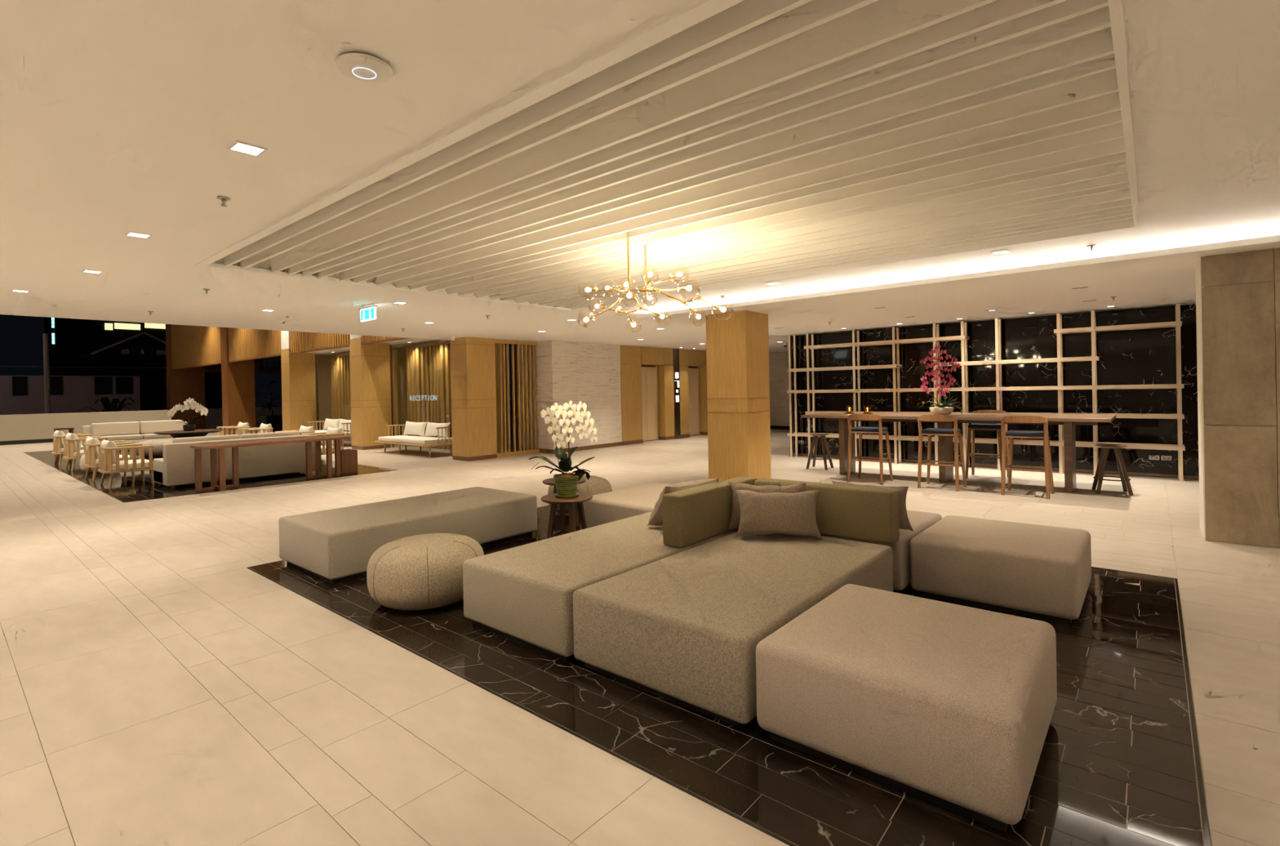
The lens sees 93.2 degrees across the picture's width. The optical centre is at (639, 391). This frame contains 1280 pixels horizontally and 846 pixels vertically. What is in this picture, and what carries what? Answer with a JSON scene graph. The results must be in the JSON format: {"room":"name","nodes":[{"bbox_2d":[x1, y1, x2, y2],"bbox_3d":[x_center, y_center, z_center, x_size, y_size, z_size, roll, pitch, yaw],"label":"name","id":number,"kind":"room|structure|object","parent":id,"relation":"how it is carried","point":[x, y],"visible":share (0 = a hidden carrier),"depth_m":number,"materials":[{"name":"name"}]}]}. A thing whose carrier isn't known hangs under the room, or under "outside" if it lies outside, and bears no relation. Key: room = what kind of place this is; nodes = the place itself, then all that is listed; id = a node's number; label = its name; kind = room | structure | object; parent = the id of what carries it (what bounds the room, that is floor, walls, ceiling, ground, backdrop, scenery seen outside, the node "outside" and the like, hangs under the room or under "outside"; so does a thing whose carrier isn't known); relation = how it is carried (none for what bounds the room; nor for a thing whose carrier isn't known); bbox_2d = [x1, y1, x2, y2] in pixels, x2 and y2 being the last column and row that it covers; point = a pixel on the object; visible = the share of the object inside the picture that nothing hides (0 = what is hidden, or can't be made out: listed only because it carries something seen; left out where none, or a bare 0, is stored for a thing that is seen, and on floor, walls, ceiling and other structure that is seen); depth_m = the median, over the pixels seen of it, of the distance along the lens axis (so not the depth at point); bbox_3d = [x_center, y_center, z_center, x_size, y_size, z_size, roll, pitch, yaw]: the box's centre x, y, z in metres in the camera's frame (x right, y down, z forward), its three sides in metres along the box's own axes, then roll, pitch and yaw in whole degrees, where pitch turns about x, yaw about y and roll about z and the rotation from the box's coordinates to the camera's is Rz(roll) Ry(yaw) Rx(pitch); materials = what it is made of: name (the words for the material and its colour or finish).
{"room":"hotel lobby","nodes":[
{"label":"hotel lobby","id":0,"kind":"room"},
{"bbox_2d":[0,409,171,444],"bbox_3d":[-24.191,1.395,19.573,0.250,1.065,14.550,-1,0,40],"label":"wall","id":1,"kind":"structure","parent":0,"point":[18,428],"depth_m":22.30,"materials":[{"name":"beige paint"}]},
{"bbox_2d":[80,396,135,412],"bbox_3d":[-27.932,1.182,31.938,2.301,1.799,1.298,-1,0,-12],"label":"plant","id":2,"kind":"object","parent":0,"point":[105,402],"visible":0.53,"depth_m":31.94,"materials":[{"name":"green plant"}]},
{"bbox_2d":[124,406,282,426],"bbox_3d":[-22.654,1.401,35.344,0.300,0.950,11.400,-1,0,40],"label":"wall","id":3,"kind":"structure","parent":0,"point":[214,417],"depth_m":34.02,"materials":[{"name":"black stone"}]},
{"bbox_2d":[315,346,407,435],"bbox_3d":[-9.117,-1.157,20.356,13.800,5.600,0.300,-1,0,40],"label":"wall","id":4,"kind":"structure","parent":0,"point":[323,360],"depth_m":22.27,"materials":[{"name":"wood"}]},
{"bbox_2d":[502,344,511,450],"bbox_3d":[-3.994,0.168,15.546,0.200,2.770,1.450,-1,0,40],"label":"wall","id":5,"kind":"structure","parent":0,"point":[504,344],"depth_m":15.95,"materials":[{"name":"stone"}]},
{"bbox_2d":[515,340,708,453],"bbox_3d":[0.661,0.076,19.156,1.435,2.770,10.320,-1,0,40],"label":"wall","id":6,"kind":"structure","parent":0,"point":[606,378],"depth_m":16.20,"materials":[{"name":"beige stone"}]},
{"bbox_2d":[546,441,622,453],"bbox_3d":[-1.408,1.455,15.798,0.285,0.100,2.495,-1,0,40],"label":"baseboard","id":7,"kind":"structure","parent":6,"relation":"attached to","point":[619,443],"depth_m":15.74,"materials":[{"name":"brown wood"}]},
{"bbox_2d":[641,364,658,441],"bbox_3d":[0.207,0.346,17.907,0.049,2.250,1.040,-1,0,40],"label":"door","id":8,"kind":"structure","parent":6,"relation":"in","point":[649,372],"depth_m":18.01,"materials":[{"name":"brown metal"}]},
{"bbox_2d":[673,348,680,439],"bbox_3d":[1.034,0.070,18.697,0.298,2.768,0.270,-1,0,40],"label":"panel","id":9,"kind":"object","parent":6,"relation":"attached to","point":[676,351],"visible":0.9,"depth_m":18.59,"materials":[{"name":"black glass"}]},
{"bbox_2d":[688,366,700,435],"bbox_3d":[1.655,0.317,19.616,0.049,2.250,0.920,-1,0,40],"label":"door","id":10,"kind":"structure","parent":6,"relation":"in","point":[693,371],"depth_m":19.74,"materials":[{"name":"brown metal"}]},
{"bbox_2d":[0,0,1279,354],"bbox_3d":[-7.845,-2.552,17.091,46.000,3.050,32.000,-1,0,40],"label":"ceiling","id":11,"kind":"structure","parent":0,"point":[855,157],"depth_m":3.36,"materials":[{"name":"white paint"}]},
{"bbox_2d":[226,140,267,156],"bbox_3d":[-1.998,-1.234,3.078,0.139,0.006,0.139,-1,0,40],"label":"recessed light","id":12,"kind":"object","parent":11,"relation":"in","point":[237,146],"visible":1,"depth_m":3.08,"materials":[{"name":"white plastic"}]},
{"bbox_2d":[170,324,408,370],"bbox_3d":[-13.859,-2.526,22.029,24.236,2.650,0.160,-1,0,40],"label":"wall panel","id":13,"kind":"object","parent":11,"relation":"attached to","point":[192,346],"visible":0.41,"depth_m":23.21,"materials":[{"name":"brown wood"}]},
{"bbox_2d":[335,51,392,82],"bbox_3d":[-1.055,-1.235,2.315,0.200,0.038,0.200,-1,0,40],"label":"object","id":14,"kind":"object","parent":11,"relation":"attached to","point":[365,67],"visible":1,"depth_m":2.28,"materials":[{"name":"grey plastic"}]},
{"bbox_2d":[359,305,377,321],"bbox_3d":[-3.793,-1.101,8.439,0.440,0.220,0.040,-1,0,40],"label":"exit sign","id":15,"kind":"object","parent":11,"relation":"hanging from","point":[368,313],"visible":1,"depth_m":8.41,"materials":[{"name":"white plastic"}]},
{"bbox_2d":[577,231,733,333],"bbox_3d":[0.012,-1.035,5.125,0.911,0.986,1.626,-1,0,-42],"label":"chandelier","id":16,"kind":"object","parent":11,"relation":"hanging from","point":[646,288],"visible":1,"depth_m":5.12,"materials":[{"name":"gold metal"}]},
{"bbox_2d":[0,416,1279,845],"bbox_3d":[-9.114,1.695,18.348,50.323,0.102,32.566,-1,0,40],"label":"floor","id":17,"kind":"structure","parent":0,"point":[157,688],"depth_m":2.95,"materials":[{"name":"beige tile"}]},
{"bbox_2d":[51,430,92,465],"bbox_3d":[-13.792,1.333,14.712,0.900,0.820,0.720,-1,0,40],"label":"armchair","id":18,"kind":"object","parent":17,"relation":"on","point":[59,442],"visible":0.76,"depth_m":14.33,"materials":[{"name":"brown wood"}]},
{"bbox_2d":[53,430,65,447],"bbox_3d":[-13.939,1.144,14.543,0.660,0.435,0.218,-1,0,40],"label":"cushion","id":19,"kind":"object","parent":18,"relation":"on","point":[58,441],"depth_m":14.33,"materials":[{"name":"white fabric"}]},
{"bbox_2d":[60,444,83,452],"bbox_3d":[-13.768,1.395,14.739,0.740,0.113,0.610,-1,0,40],"label":"seat cushion","id":20,"kind":"object","parent":18,"relation":"on","point":[62,447],"depth_m":14.31,"materials":[{"name":"white fabric"}]},
{"bbox_2d":[62,431,107,471],"bbox_3d":[-12.320,1.308,13.464,0.900,0.820,0.720,-1,0,40],"label":"armchair","id":21,"kind":"object","parent":17,"relation":"on","point":[73,442],"visible":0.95,"depth_m":13.08,"materials":[{"name":"brown wood"}]},
{"bbox_2d":[65,431,80,451],"bbox_3d":[-12.466,1.118,13.295,0.660,0.435,0.218,-1,0,40],"label":"cushion","id":22,"kind":"object","parent":21,"relation":"on","point":[70,444],"depth_m":13.09,"materials":[{"name":"white fabric"}]},
{"bbox_2d":[82,436,134,480],"bbox_3d":[-10.360,1.273,11.803,0.900,0.820,0.720,-1,0,40],"label":"armchair","id":23,"kind":"object","parent":17,"relation":"on","point":[91,444],"visible":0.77,"depth_m":11.45,"materials":[{"name":"beige wood"}]},
{"bbox_2d":[84,436,100,458],"bbox_3d":[-10.506,1.083,11.633,0.660,0.435,0.218,-1,0,40],"label":"cushion","id":24,"kind":"object","parent":23,"relation":"on","point":[91,451],"depth_m":11.44,"materials":[{"name":"white fabric"}]},
{"bbox_2d":[90,454,129,465],"bbox_3d":[-10.336,1.334,11.829,0.740,0.113,0.610,-1,0,40],"label":"seat cushion","id":25,"kind":"object","parent":23,"relation":"on","point":[95,460],"depth_m":11.39,"materials":[{"name":"white fabric"}]},
{"bbox_2d":[97,439,154,488],"bbox_3d":[-9.194,1.252,10.827,0.900,0.820,0.720,-1,0,40],"label":"armchair","id":26,"kind":"object","parent":17,"relation":"on","point":[110,463],"visible":0.99,"depth_m":10.58,"materials":[{"name":"brown wood"}]},
{"bbox_2d":[100,439,117,463],"bbox_3d":[-9.341,1.063,10.658,0.660,0.435,0.218,-1,0,40],"label":"cushion","id":27,"kind":"object","parent":26,"relation":"on","point":[108,455],"depth_m":10.46,"materials":[{"name":"white fabric"}]},
{"bbox_2d":[106,458,153,471],"bbox_3d":[-9.170,1.314,10.854,0.740,0.113,0.610,-1,0,40],"label":"seat cushion","id":28,"kind":"object","parent":26,"relation":"on","point":[139,464],"depth_m":10.59,"materials":[{"name":"white fabric"}]},
{"bbox_2d":[81,419,188,447],"bbox_3d":[-15.609,1.352,18.887,0.930,0.830,2.600,-1,0,40],"label":"sofa","id":29,"kind":"object","parent":17,"relation":"on","point":[131,431],"visible":0.46,"depth_m":18.66,"materials":[{"name":"beige fabric"}]},
{"bbox_2d":[90,421,139,435],"bbox_3d":[-16.064,1.146,18.528,0.215,0.400,1.118,-1,0,40],"label":"cushion","id":30,"kind":"object","parent":29,"relation":"on","point":[110,428],"depth_m":18.44,"materials":[{"name":"beige fabric"}]},
{"bbox_2d":[100,434,142,441],"bbox_3d":[-15.885,1.415,18.381,0.660,0.145,1.122,-1,0,40],"label":"seat cushion","id":31,"kind":"object","parent":29,"relation":"on","point":[127,437],"depth_m":18.34,"materials":[{"name":"beige fabric"}]},
{"bbox_2d":[140,433,173,439],"bbox_3d":[-15.155,1.401,19.243,0.660,0.145,1.122,-1,0,40],"label":"seat cushion","id":32,"kind":"object","parent":29,"relation":"on","point":[143,436],"depth_m":18.86,"materials":[{"name":"beige fabric"}]},
{"bbox_2d":[139,419,183,434],"bbox_3d":[-15.333,1.131,19.390,0.215,0.400,1.118,-1,0,40],"label":"cushion","id":33,"kind":"object","parent":29,"relation":"on","point":[151,426],"depth_m":19.26,"materials":[{"name":"beige fabric"}]},
{"bbox_2d":[135,439,173,456],"bbox_3d":[-12.874,1.509,16.178,1.100,0.420,1.096,-1,0,40],"label":"ottoman","id":34,"kind":"object","parent":17,"relation":"on","point":[157,451],"visible":0.38,"depth_m":15.77,"materials":[{"name":"fabric"}]},
{"bbox_2d":[165,324,205,428],"bbox_3d":[-22.986,-0.901,30.592,0.800,5.580,1.420,-1,0,40],"label":"pier","id":35,"kind":"object","parent":17,"relation":"on","point":[182,384],"visible":0.57,"depth_m":30.24,"materials":[{"name":"brown wood"}]},
{"bbox_2d":[153,429,223,438],"bbox_3d":[-11.025,1.327,14.806,1.380,0.720,1.380,-1,0,40],"label":"table","id":36,"kind":"object","parent":17,"relation":"on","point":[197,433],"visible":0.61,"depth_m":14.50,"materials":[{"name":"brown wood"}]},
{"bbox_2d":[167,397,208,431],"bbox_3d":[-11.050,0.557,14.796,0.811,0.822,0.250,-1,0,-40],"label":"potted orchid","id":37,"kind":"object","parent":36,"relation":"on","point":[192,404],"visible":1,"depth_m":14.77,"materials":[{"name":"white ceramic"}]},
{"bbox_2d":[216,422,249,435],"bbox_3d":[-11.614,1.289,17.283,0.900,0.820,0.720,-1,0,40],"label":"armchair","id":38,"kind":"object","parent":17,"relation":"on","point":[240,424],"visible":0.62,"depth_m":17.26,"materials":[{"name":"brown wood"}]},
{"bbox_2d":[153,431,315,488],"bbox_3d":[-7.483,1.210,11.277,0.930,0.830,2.360,-1,0,40],"label":"sofa","id":39,"kind":"object","parent":17,"relation":"on","point":[177,465],"visible":0.83,"depth_m":10.91,"materials":[{"name":"beige fabric"}]},
{"bbox_2d":[172,434,240,443],"bbox_3d":[-7.727,1.000,10.819,0.215,0.400,0.998,-1,0,40],"label":"cushion","id":40,"kind":"object","parent":39,"relation":"on","point":[187,439],"depth_m":10.73,"materials":[{"name":"beige fabric"}]},
{"bbox_2d":[240,431,300,438],"bbox_3d":[-7.074,0.987,11.589,0.215,0.400,0.998,-1,0,40],"label":"cushion","id":41,"kind":"object","parent":39,"relation":"on","point":[286,433],"depth_m":11.49,"materials":[{"name":"beige fabric"}]},
{"bbox_2d":[221,327,255,435],"bbox_3d":[-16.458,-1.016,24.763,0.700,5.580,0.970,-1,0,40],"label":"pier","id":42,"kind":"object","parent":17,"relation":"on","point":[238,400],"visible":0.46,"depth_m":24.48,"materials":[{"name":"brown wood"}]},
{"bbox_2d":[237,422,273,435],"bbox_3d":[-10.241,1.265,16.119,0.900,0.820,0.720,-1,0,40],"label":"armchair","id":43,"kind":"object","parent":17,"relation":"on","point":[263,428],"visible":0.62,"depth_m":16.13,"materials":[{"name":"brown wood"}]},
{"bbox_2d":[254,365,282,431],"bbox_3d":[-16.523,0.318,26.942,1.772,2.909,1.822,-1,0,40],"label":"potted tree","id":44,"kind":"object","parent":17,"relation":"on","point":[276,420],"visible":0.84,"depth_m":26.82,"materials":[{"name":"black plant"}]},
{"bbox_2d":[189,435,350,491],"bbox_3d":[-6.480,1.239,10.751,0.640,0.735,2.368,-1,0,40],"label":"console table","id":45,"kind":"object","parent":17,"relation":"on","point":[221,446],"visible":1,"depth_m":10.28,"materials":[{"name":"brown wood"}]},
{"bbox_2d":[280,330,316,431],"bbox_3d":[-11.654,-1.110,20.618,0.690,5.600,0.820,-1,0,40],"label":"column","id":46,"kind":"structure","parent":17,"relation":"on","point":[298,370],"depth_m":20.36,"materials":[{"name":"brown wood"}]},
{"bbox_2d":[301,426,344,454],"bbox_3d":[-6.999,1.208,13.371,0.900,0.820,0.720,-1,0,40],"label":"armchair","id":47,"kind":"object","parent":17,"relation":"on","point":[331,431],"visible":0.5,"depth_m":13.34,"materials":[{"name":"white fabric"}]},
{"bbox_2d":[324,426,342,444],"bbox_3d":[-6.860,1.012,13.540,0.660,0.435,0.218,-1,0,40],"label":"cushion","id":48,"kind":"object","parent":47,"relation":"on","point":[330,430],"depth_m":13.41,"materials":[{"name":"white fabric"}]},
{"bbox_2d":[307,417,351,437],"bbox_3d":[-9.637,1.257,18.780,2.620,0.796,0.920,-1,0,40],"label":"daybed","id":49,"kind":"object","parent":17,"relation":"on","point":[345,424],"visible":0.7,"depth_m":19.09,"materials":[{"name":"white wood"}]},
{"bbox_2d":[323,417,340,429],"bbox_3d":[-9.896,1.057,19.423,1.078,0.389,0.225,-1,0,40],"label":"cushion","id":50,"kind":"object","parent":49,"relation":"on","point":[332,423],"depth_m":19.25,"materials":[{"name":"white fabric"}]},
{"bbox_2d":[340,448,357,473],"bbox_3d":[-5.790,1.372,11.917,0.320,0.440,0.300,-1,0,40],"label":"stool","id":51,"kind":"object","parent":17,"relation":"on","point":[348,457],"visible":0.77,"depth_m":11.80,"materials":[{"name":"brown wood"}]},
{"bbox_2d":[328,346,398,444],"bbox_3d":[-9.048,0.168,19.664,4.485,2.950,0.120,-1,0,40],"label":"screen","id":52,"kind":"object","parent":17,"relation":"on","point":[340,362],"visible":0.34,"depth_m":20.36,"materials":[{"name":"brown wood"}]},
{"bbox_2d":[349,334,391,449],"bbox_3d":[-7.730,-1.179,17.292,0.680,5.600,0.820,-1,0,40],"label":"column","id":53,"kind":"structure","parent":17,"relation":"on","point":[370,375],"depth_m":17.02,"materials":[{"name":"brown wood"}]},
{"bbox_2d":[278,486,537,583],"bbox_3d":[-2.171,1.323,5.923,1.075,0.420,2.125,-1,0,40],"label":"upholstered bench","id":54,"kind":"object","parent":17,"relation":"on","point":[334,545],"visible":0.98,"depth_m":5.43,"materials":[{"name":"fabric"}]},
{"bbox_2d":[373,421,452,457],"bbox_3d":[-5.732,1.188,15.470,2.620,0.796,0.920,-1,0,40],"label":"daybed","id":55,"kind":"object","parent":17,"relation":"on","point":[421,437],"visible":0.98,"depth_m":15.34,"materials":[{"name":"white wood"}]},
{"bbox_2d":[403,421,427,435],"bbox_3d":[-5.990,0.989,16.113,1.078,0.389,0.225,-1,0,40],"label":"cushion","id":56,"kind":"object","parent":55,"relation":"on","point":[415,428],"depth_m":15.96,"materials":[{"name":"white fabric"}]},
{"bbox_2d":[424,422,450,437],"bbox_3d":[-5.167,0.974,15.414,1.078,0.389,0.226,-1,0,40],"label":"cushion","id":57,"kind":"object","parent":55,"relation":"on","point":[431,431],"depth_m":15.32,"materials":[{"name":"white fabric"}]},
{"bbox_2d":[366,533,484,609],"bbox_3d":[-1.563,1.308,4.454,0.820,0.430,0.818,-1,0,40],"label":"pouf","id":58,"kind":"object","parent":17,"relation":"on","point":[421,571],"visible":0.89,"depth_m":4.13,"materials":[{"name":"beige fabric"}]},
{"bbox_2d":[404,340,503,453],"bbox_3d":[-5.127,0.099,16.341,4.485,2.950,0.120,-1,0,40],"label":"curtain","id":59,"kind":"object","parent":17,"relation":"on","point":[428,364],"visible":0.46,"depth_m":16.86,"materials":[{"name":"brown wood"}]},
{"bbox_2d":[449,336,497,461],"bbox_3d":[-3.834,0.168,13.955,0.640,2.770,0.770,-1,0,40],"label":"column","id":60,"kind":"structure","parent":17,"relation":"on","point":[473,359],"depth_m":13.70,"materials":[{"name":"brown wood"}]},
{"bbox_2d":[494,338,539,457],"bbox_3d":[-3.002,0.152,14.629,0.100,2.768,1.315,-1,0,40],"label":"screen","id":61,"kind":"object","parent":17,"relation":"on","point":[500,342],"visible":0.91,"depth_m":14.68,"materials":[{"name":"brown wood"}]},
{"bbox_2d":[542,477,586,526],"bbox_3d":[-0.856,1.259,6.882,0.490,0.504,0.490,-1,0,-6],"label":"side table","id":62,"kind":"object","parent":17,"relation":"on","point":[548,481],"visible":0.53,"depth_m":6.76,"materials":[{"name":"brown wood"}]},
{"bbox_2d":[541,492,592,538],"bbox_3d":[-0.695,1.257,5.789,0.490,0.504,0.490,-1,0,20],"label":"side table","id":63,"kind":"object","parent":17,"relation":"on","point":[582,497],"visible":0.75,"depth_m":5.71,"materials":[{"name":"brown wood"}]},
{"bbox_2d":[528,400,597,497],"bbox_3d":[-0.723,0.544,5.771,0.637,0.921,0.274,-1,0,-19],"label":"potted orchid","id":64,"kind":"object","parent":63,"relation":"on","point":[566,483],"visible":1,"depth_m":5.74,"materials":[{"name":"white plant"}]},
{"bbox_2d":[547,475,612,513],"bbox_3d":[-0.748,1.289,7.551,0.800,0.430,0.798,-1,0,40],"label":"pouf","id":65,"kind":"object","parent":17,"relation":"on","point":[595,485],"visible":0.31,"depth_m":7.30,"materials":[{"name":"beige fabric"}]},
{"bbox_2d":[462,511,738,661],"bbox_3d":[-0.125,1.286,4.392,0.995,0.420,2.035,-1,0,40],"label":"module","id":66,"kind":"object","parent":17,"relation":"on","point":[523,593],"visible":0.58,"depth_m":3.76,"materials":[{"name":"fabric"}]},
{"bbox_2d":[647,477,719,525],"bbox_3d":[0.354,0.881,4.846,0.623,0.337,0.286,-1,0,-42],"label":"throw pillow","id":67,"kind":"object","parent":66,"relation":"on","point":[655,518],"visible":0.45,"depth_m":4.70,"materials":[{"name":"fabric"}]},
{"bbox_2d":[662,475,757,547],"bbox_3d":[0.557,0.885,4.564,0.165,0.355,1.060,-1,0,40],"label":"sofa backrest","id":68,"kind":"object","parent":66,"relation":"on","point":[692,515],"visible":0.76,"depth_m":4.28,"materials":[{"name":"green fabric"}]},
{"bbox_2d":[580,482,669,529],"bbox_3d":[0.468,1.273,6.062,1.840,0.420,1.220,-1,0,40],"label":"module","id":69,"kind":"object","parent":17,"relation":"on","point":[615,505],"visible":0.12,"depth_m":6.02,"materials":[{"name":"grey fabric"}]},
{"bbox_2d":[573,531,893,728],"bbox_3d":[0.672,1.272,3.693,1.085,0.420,1.960,-1,0,40],"label":"module","id":70,"kind":"object","parent":17,"relation":"on","point":[685,628],"visible":0.76,"depth_m":3.12,"materials":[{"name":"fabric"}]},
{"bbox_2d":[728,481,805,528],"bbox_3d":[0.945,0.860,4.517,0.576,0.359,0.128,-1,0,16],"label":"throw pillow","id":71,"kind":"object","parent":70,"relation":"on","point":[798,487],"visible":0.31,"depth_m":4.53,"materials":[{"name":"fabric"}]},
{"bbox_2d":[735,489,822,538],"bbox_3d":[0.993,0.882,4.361,0.601,0.324,0.208,-1,0,10],"label":"throw pillow","id":72,"kind":"object","parent":70,"relation":"on","point":[772,513],"visible":1,"depth_m":4.29,"materials":[{"name":"fabric"}]},
{"bbox_2d":[754,477,899,543],"bbox_3d":[1.360,0.870,4.509,1.060,0.355,0.165,-1,0,40],"label":"sofa backrest","id":73,"kind":"object","parent":70,"relation":"on","point":[855,512],"visible":0.77,"depth_m":4.27,"materials":[{"name":"green fabric"}]},
{"bbox_2d":[705,310,771,481],"bbox_3d":[1.526,0.133,9.360,0.700,2.650,0.690,-1,0,40],"label":"column","id":74,"kind":"structure","parent":17,"relation":"on","point":[737,346],"depth_m":9.10,"materials":[{"name":"brown wood"}]},
{"bbox_2d":[805,432,833,470],"bbox_3d":[3.321,1.101,11.179,0.404,0.654,0.404,-1,0,35],"label":"round stool","id":75,"kind":"object","parent":17,"relation":"on","point":[815,435],"visible":1,"depth_m":11.14,"materials":[{"name":"brown wood"}]},
{"bbox_2d":[847,413,893,484],"bbox_3d":[3.607,0.881,9.518,0.552,1.079,0.554,-1,0,40],"label":"bar chair","id":76,"kind":"object","parent":17,"relation":"on","point":[879,429],"visible":1,"depth_m":9.47,"materials":[{"name":"brown wood"}]},
{"bbox_2d":[850,426,888,431],"bbox_3d":[3.620,0.591,9.540,0.460,0.055,0.420,-1,0,40],"label":"seat cushion","id":77,"kind":"object","parent":76,"relation":"on","point":[860,428],"depth_m":9.42,"materials":[{"name":"blue fabric"}]},
{"bbox_2d":[820,510,942,593],"bbox_3d":[1.717,1.251,5.095,1.278,0.420,1.100,-1,0,40],"label":"module","id":78,"kind":"object","parent":17,"relation":"on","point":[919,521],"visible":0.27,"depth_m":4.37,"materials":[{"name":"grey fabric"}]},
{"bbox_2d":[831,480,913,531],"bbox_3d":[1.733,0.853,4.530,0.563,0.344,0.199,-1,0,38],"label":"throw pillow","id":79,"kind":"object","parent":78,"relation":"on","point":[904,523],"visible":0.26,"depth_m":4.38,"materials":[{"name":"fabric"}]},
{"bbox_2d":[755,583,1057,831],"bbox_3d":[1.187,1.264,2.663,0.977,0.420,1.035,-1,0,40],"label":"ottoman","id":80,"kind":"object","parent":17,"relation":"on","point":[950,706],"visible":1,"depth_m":2.33,"materials":[{"name":"grey fabric"}]},
{"bbox_2d":[917,414,966,491],"bbox_3d":[4.404,0.868,8.843,0.552,1.079,0.554,-1,0,40],"label":"bar chair","id":81,"kind":"object","parent":17,"relation":"on","point":[955,432],"visible":1,"depth_m":8.80,"materials":[{"name":"brown wood"}]},
{"bbox_2d":[921,427,961,434],"bbox_3d":[4.417,0.577,8.864,0.460,0.055,0.420,-1,0,40],"label":"seat cushion","id":82,"kind":"object","parent":81,"relation":"on","point":[930,430],"depth_m":8.73,"materials":[{"name":"blue fabric"}]},
{"bbox_2d":[800,411,1115,492],"bbox_3d":[4.771,0.880,9.461,4.180,1.035,1.300,-1,0,40],"label":"bar table","id":83,"kind":"object","parent":17,"relation":"on","point":[1069,421],"visible":0.9,"depth_m":9.26,"materials":[{"name":"brown wood"}]},
{"bbox_2d":[920,344,962,414],"bbox_3d":[4.603,-0.179,9.225,0.518,1.088,0.412,-1,0,-6],"label":"potted orchid","id":84,"kind":"object","parent":83,"relation":"on","point":[942,408],"visible":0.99,"depth_m":9.23,"materials":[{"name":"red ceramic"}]},
{"bbox_2d":[786,303,1185,481],"bbox_3d":[5.732,0.054,11.163,6.407,2.645,0.350,-1,0,40],"label":"wall shelving","id":85,"kind":"object","parent":17,"relation":"on","point":[965,388],"visible":0.74,"depth_m":10.88,"materials":[{"name":"beige wood"}]},
{"bbox_2d":[965,409,1008,478],"bbox_3d":[5.569,0.844,9.700,0.552,1.079,0.554,-1,0,40],"label":"bar chair","id":86,"kind":"object","parent":17,"relation":"on","point":[971,432],"visible":0.7,"depth_m":9.65,"materials":[{"name":"brown wood"}]},
{"bbox_2d":[968,423,1001,428],"bbox_3d":[5.545,0.555,9.678,0.460,0.055,0.420,-1,0,40],"label":"seat cushion","id":87,"kind":"object","parent":86,"relation":"on","point":[973,425],"depth_m":9.54,"materials":[{"name":"blue fabric"}]},
{"bbox_2d":[910,515,1091,625],"bbox_3d":[2.615,1.235,4.373,0.982,0.420,1.020,-1,0,40],"label":"ottoman","id":88,"kind":"object","parent":17,"relation":"on","point":[1043,572],"visible":1,"depth_m":4.03,"materials":[{"name":"grey fabric"}]},
{"bbox_2d":[1000,415,1054,498],"bbox_3d":[5.216,0.853,8.154,0.552,1.079,0.554,-1,0,40],"label":"bar chair","id":89,"kind":"object","parent":17,"relation":"on","point":[1012,433],"visible":1,"depth_m":8.08,"materials":[{"name":"brown wood"}]},
{"bbox_2d":[1005,429,1048,436],"bbox_3d":[5.229,0.563,8.176,0.460,0.055,0.420,-1,0,40],"label":"seat cushion","id":90,"kind":"object","parent":89,"relation":"on","point":[1013,433],"depth_m":8.04,"materials":[{"name":"blue fabric"}]},
{"bbox_2d":[1091,443,1133,495],"bbox_3d":[6.390,1.048,8.197,0.404,0.654,0.404,-1,0,29],"label":"round stool","id":91,"kind":"object","parent":17,"relation":"on","point":[1098,477],"visible":1,"depth_m":8.14,"materials":[{"name":"brown wood"}]},
{"bbox_2d":[1195,247,1279,548],"bbox_3d":[5.952,0.056,5.516,1.245,2.650,0.710,-1,0,40],"label":"concrete column","id":92,"kind":"structure","parent":17,"relation":"on","point":[1237,295],"depth_m":5.49,"materials":[{"name":"concrete"}]},
{"bbox_2d":[768,352,789,426],"bbox_3d":[11.031,-0.116,16.998,17.550,2.770,0.200,-1,0,40],"label":"wall","id":93,"kind":"structure","parent":0,"point":[779,411],"depth_m":21.94,"materials":[{"name":"stone"}]},
{"bbox_2d":[787,303,1199,475],"bbox_3d":[8.026,0.011,9.607,12.180,2.650,0.206,-1,0,40],"label":"window","id":94,"kind":"structure","parent":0,"point":[1138,356],"depth_m":10.44,"materials":[{"name":"black glass"}]},
{"bbox_2d":[789,453,1199,479],"bbox_3d":[7.982,1.312,9.528,12.180,0.050,0.013,-1,0,40],"label":"baseboard","id":95,"kind":"structure","parent":94,"relation":"attached to","point":[1162,475],"depth_m":10.10,"materials":[{"name":"beige wood"}]},
{"label":"outside","id":96,"kind":"structure","parent":0,"visible":0},
{"bbox_2d":[255,401,516,413],"bbox_3d":[-63.095,2.801,60.068,86.000,0.200,130.000,-1,0,40],"label":"floor","id":97,"kind":"structure","parent":96,"point":[511,402],"depth_m":73.31,"materials":[{"name":"black"}]},
{"bbox_2d":[31,333,63,413],"bbox_3d":[-31.278,-0.457,31.936,0.260,5.202,1.200,-1,0,40],"label":"utility pole","id":98,"kind":"object","parent":97,"relation":"on","point":[47,407],"visible":0.76,"depth_m":31.84,"materials":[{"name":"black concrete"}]},
{"bbox_2d":[0,332,165,414],"bbox_3d":[-35.887,-0.768,39.591,7.080,5.973,8.829,-1,0,40],"label":"house","id":99,"kind":"structure","parent":97,"relation":"on","point":[19,394],"depth_m":36.97,"materials":[{"name":"grey"}]},
{"bbox_2d":[43,316,222,410],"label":"window","id":100,"kind":"structure","parent":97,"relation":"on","point":[75,338],"depth_m":61.17,"materials":[{"name":"black glass"}]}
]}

